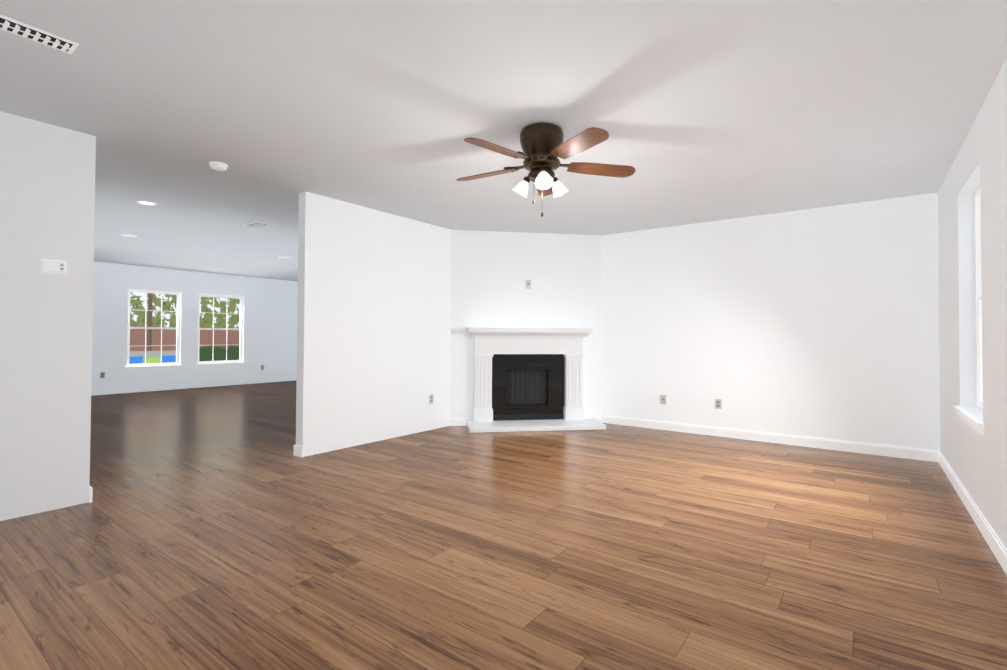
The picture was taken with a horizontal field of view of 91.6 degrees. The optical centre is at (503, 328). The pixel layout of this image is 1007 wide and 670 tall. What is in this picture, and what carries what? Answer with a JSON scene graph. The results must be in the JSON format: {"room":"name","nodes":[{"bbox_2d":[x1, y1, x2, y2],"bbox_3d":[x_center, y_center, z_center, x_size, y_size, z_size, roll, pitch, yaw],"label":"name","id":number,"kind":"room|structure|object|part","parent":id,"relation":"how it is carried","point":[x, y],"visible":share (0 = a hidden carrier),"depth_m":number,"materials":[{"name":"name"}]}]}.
{"room":"living room","nodes":[
{"label":"living room","id":0,"kind":"room"},
{"bbox_2d":[0,111,95,520],"bbox_3d":[-3.414,-0.085,2.761,0.120,2.550,1.700,0,-1,36],"label":"wall","id":1,"kind":"structure","parent":0,"point":[47,191],"depth_m":3.21,"materials":[{"name":"paint"}]},
{"bbox_2d":[40,259,66,273],"bbox_3d":[-2.974,-0.410,3.238,0.026,0.084,0.130,0,-1,36],"label":"thermostat","id":2,"kind":"object","parent":1,"relation":"attached to","point":[50,266],"visible":1,"depth_m":3.23,"materials":[{"name":"white plastic"}]},
{"bbox_2d":[91,261,297,395],"bbox_3d":[-7.446,0.008,9.850,0.120,2.550,8.340,0,-1,36],"label":"wall","id":3,"kind":"structure","parent":0,"point":[270,325],"depth_m":10.64,"materials":[{"name":"white paint"}]},
{"bbox_2d":[100,372,104,377],"bbox_3d":[-7.695,0.895,9.395,0.008,0.120,0.074,0,-1,36],"label":"electrical outlet","id":4,"kind":"object","parent":3,"relation":"attached to","point":[102,374],"visible":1,"depth_m":9.39,"materials":[{"name":"grey plastic"}]},
{"bbox_2d":[125,289,182,370],"bbox_3d":[-7.221,0.032,10.131,0.150,1.623,1.020,0,-1,36],"label":"window","id":5,"kind":"structure","parent":3,"relation":"in","point":[152,366],"depth_m":10.17,"materials":[{"name":"white plastic"}]},
{"bbox_2d":[196,294,245,367],"bbox_3d":[-6.450,0.053,11.178,0.150,1.623,1.060,0,-1,36],"label":"window","id":6,"kind":"structure","parent":3,"relation":"in","point":[218,363],"depth_m":11.22,"materials":[{"name":"white plastic"}]},
{"bbox_2d":[296,192,450,456],"bbox_3d":[-0.468,-0.005,6.763,0.120,2.550,5.040,0,-1,36],"label":"wall","id":7,"kind":"structure","parent":0,"point":[374,326],"depth_m":5.30,"materials":[{"name":"paint"}]},
{"bbox_2d":[429,394,433,403],"bbox_3d":[-0.894,0.877,6.066,0.008,0.120,0.074,0,-1,36],"label":"electrical outlet","id":8,"kind":"object","parent":7,"relation":"attached to","point":[430,398],"visible":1,"depth_m":6.06,"materials":[{"name":"grey plastic"}]},
{"bbox_2d":[0,380,1006,669],"bbox_3d":[-2.391,1.300,6.104,13.050,0.100,8.700,0,-1,36],"label":"floor","id":9,"kind":"structure","parent":0,"point":[218,528],"depth_m":2.60,"materials":[{"name":"laminate"}]},
{"bbox_2d":[89,486,92,502],"bbox_3d":[-2.912,1.154,3.431,0.148,0.100,0.013,0,-1,36],"label":"baseboard","id":10,"kind":"structure","parent":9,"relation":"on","point":[90,488],"depth_m":3.39,"materials":[{"name":"white wood"}]},
{"bbox_2d":[293,445,302,456],"bbox_3d":[-1.972,1.179,4.708,0.148,0.100,0.013,0,-1,36],"label":"baseboard","id":11,"kind":"structure","parent":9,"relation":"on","point":[298,451],"depth_m":4.70,"materials":[{"name":"white wood"}]},
{"bbox_2d":[466,327,605,432],"bbox_3d":[0.370,0.630,6.471,1.730,1.277,0.910,0,-1,-9],"label":"fireplace","id":12,"kind":"object","parent":9,"relation":"on","point":[528,379],"visible":1,"depth_m":6.43,"materials":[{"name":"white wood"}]},
{"bbox_2d":[0,0,1006,281],"bbox_3d":[-2.377,-1.350,6.146,13.050,0.100,8.700,0,-1,36],"label":"ceiling","id":13,"kind":"structure","parent":0,"point":[706,110],"depth_m":2.93,"materials":[{"name":"paint"}]},
{"bbox_2d":[0,15,78,53],"bbox_3d":[-2.180,-1.352,2.238,0.130,0.016,0.340,0,-1,36],"label":"ceiling vent","id":14,"kind":"object","parent":13,"relation":"in","point":[15,27],"visible":0.96,"depth_m":2.26,"materials":[{"name":"white plastic"}]},
{"bbox_2d":[121,234,136,236],"bbox_3d":[-5.242,-1.298,6.851,0.188,0.009,0.188,0,-1,36],"label":"recessed light","id":15,"kind":"object","parent":13,"relation":"in","point":[128,235],"visible":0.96,"depth_m":6.84,"materials":[{"name":"white plastic"}]},
{"bbox_2d":[135,200,156,205],"bbox_3d":[-3.753,-1.318,5.146,0.188,0.009,0.188,0,-1,36],"label":"recessed light","id":16,"kind":"object","parent":13,"relation":"in","point":[143,202],"visible":1,"depth_m":5.13,"materials":[{"name":"white plastic"}]},
{"bbox_2d":[208,161,227,170],"bbox_3d":[-2.316,-1.312,3.977,0.140,0.042,0.140,0,-1,36],"label":"smoke detector","id":17,"kind":"object","parent":13,"relation":"attached to","point":[218,166],"visible":1,"depth_m":3.94,"materials":[{"name":"white plastic"}]},
{"bbox_2d":[244,222,268,227],"bbox_3d":[-3.096,-1.295,6.140,0.320,0.016,0.160,0,-1,36],"label":"ceiling vent","id":18,"kind":"object","parent":13,"relation":"in","point":[256,224],"visible":1,"depth_m":6.11,"materials":[{"name":"white plastic"}]},
{"bbox_2d":[456,122,634,216],"bbox_3d":[0.215,-1.032,3.275,1.248,0.599,1.246,0,-1,36],"label":"ceiling fan","id":19,"kind":"object","parent":13,"relation":"hanging from","point":[543,146],"visible":1,"depth_m":3.19,"materials":[{"name":"brown wood"}]},
{"bbox_3d":[-0.124,-1.089,3.476,0.470,0.006,0.144,-2,10,27],"label":"blade","id":20,"kind":"part","parent":19,"relation":"part of","materials":[{"name":"brown wood"}]},
{"bbox_3d":[-0.045,-1.096,2.983,0.470,0.006,0.144,-1,12,-45],"label":"blade","id":21,"kind":"part","parent":19,"relation":"part of","materials":[{"name":"brown wood"}]},
{"bbox_3d":[0.320,-1.083,3.704,0.144,0.006,0.470,-12,-4,8],"label":"blade","id":22,"kind":"part","parent":19,"relation":"part of","materials":[{"name":"brown wood"}]},
{"label":"blade","id":23,"kind":"part","parent":19,"relation":"part of","materials":[{"name":"brown wood"}]},
{"label":"blade","id":24,"kind":"part","parent":19,"relation":"part of","materials":[{"name":"brown wood"}]},
{"bbox_2d":[450,230,601,420],"bbox_3d":[0.318,-0.004,6.579,2.051,2.550,0.120,0,-1,-9],"label":"wall","id":25,"kind":"structure","parent":0,"point":[492,272],"depth_m":6.52,"materials":[{"name":"paint"}]},
{"bbox_2d":[450,418,465,425],"bbox_3d":[-0.588,1.212,6.354,0.210,0.102,0.013,0,-1,-9],"label":"baseboard","id":26,"kind":"structure","parent":25,"relation":"attached to","point":[457,421],"depth_m":6.35,"materials":[{"name":"white wood"}]},
{"bbox_2d":[526,280,530,288],"bbox_3d":[0.331,-0.590,6.523,0.074,0.120,0.010,0,-1,-9],"label":"outlet","id":27,"kind":"object","parent":25,"relation":"attached to","point":[528,284],"visible":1,"depth_m":6.52,"materials":[{"name":"grey plastic"}]},
{"bbox_2d":[593,415,601,422],"bbox_3d":[1.276,1.226,6.637,0.120,0.102,0.014,0,-1,-8],"label":"baseboard","id":28,"kind":"structure","parent":25,"relation":"attached to","point":[598,418],"depth_m":6.63,"materials":[{"name":"white wood"}]},
{"bbox_2d":[602,193,939,450],"bbox_3d":[2.790,-0.005,5.681,3.710,2.550,0.120,0,-1,36],"label":"wall","id":29,"kind":"structure","parent":0,"point":[822,323],"depth_m":5.38,"materials":[{"name":"paint"}]},
{"bbox_2d":[660,395,665,403],"bbox_3d":[2.009,0.893,6.156,0.074,0.120,0.010,0,-1,36],"label":"electrical outlet","id":30,"kind":"object","parent":29,"relation":"attached to","point":[662,399],"visible":1,"depth_m":6.16,"materials":[{"name":"grey plastic"}]},
{"bbox_2d":[715,399,721,408],"bbox_3d":[2.533,0.890,5.771,0.074,0.120,0.008,0,-1,36],"label":"electrical outlet","id":31,"kind":"object","parent":29,"relation":"attached to","point":[718,403],"visible":1,"depth_m":5.77,"materials":[{"name":"grey plastic"}]},
{"bbox_2d":[602,415,938,461],"bbox_3d":[2.719,1.218,5.625,3.450,0.102,0.014,0,-1,36],"label":"baseboard","id":32,"kind":"structure","parent":29,"relation":"attached to","point":[897,452],"depth_m":5.35,"materials":[{"name":"white wood"}]},
{"bbox_2d":[938,58,1006,549],"bbox_3d":[2.198,-0.069,1.883,0.160,2.550,6.940,0,-1,36],"label":"wall","id":33,"kind":"structure","parent":0,"point":[976,461],"depth_m":3.07,"materials":[{"name":"paint"}]},
{"bbox_2d":[954,186,983,435],"bbox_3d":[3.200,-0.178,3.271,0.190,1.653,0.960,0,-1,36],"label":"window","id":34,"kind":"structure","parent":33,"relation":"in","point":[973,422],"depth_m":3.58,"materials":[{"name":"white plastic"}]},
{"bbox_2d":[939,451,1006,574],"bbox_3d":[2.121,1.155,1.915,0.014,0.102,6.700,0,-1,36],"label":"baseboard","id":35,"kind":"structure","parent":33,"relation":"attached to","point":[995,544],"depth_m":3.03,"materials":[{"name":"white wood"}]},
{"label":"outside","id":36,"kind":"structure","parent":0,"visible":0},
{"bbox_2d":[129,292,239,363],"bbox_3d":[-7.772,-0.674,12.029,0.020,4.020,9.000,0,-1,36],"label":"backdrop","id":37,"kind":"structure","parent":36,"point":[154,319],"depth_m":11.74,"materials":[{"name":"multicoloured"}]}
]}

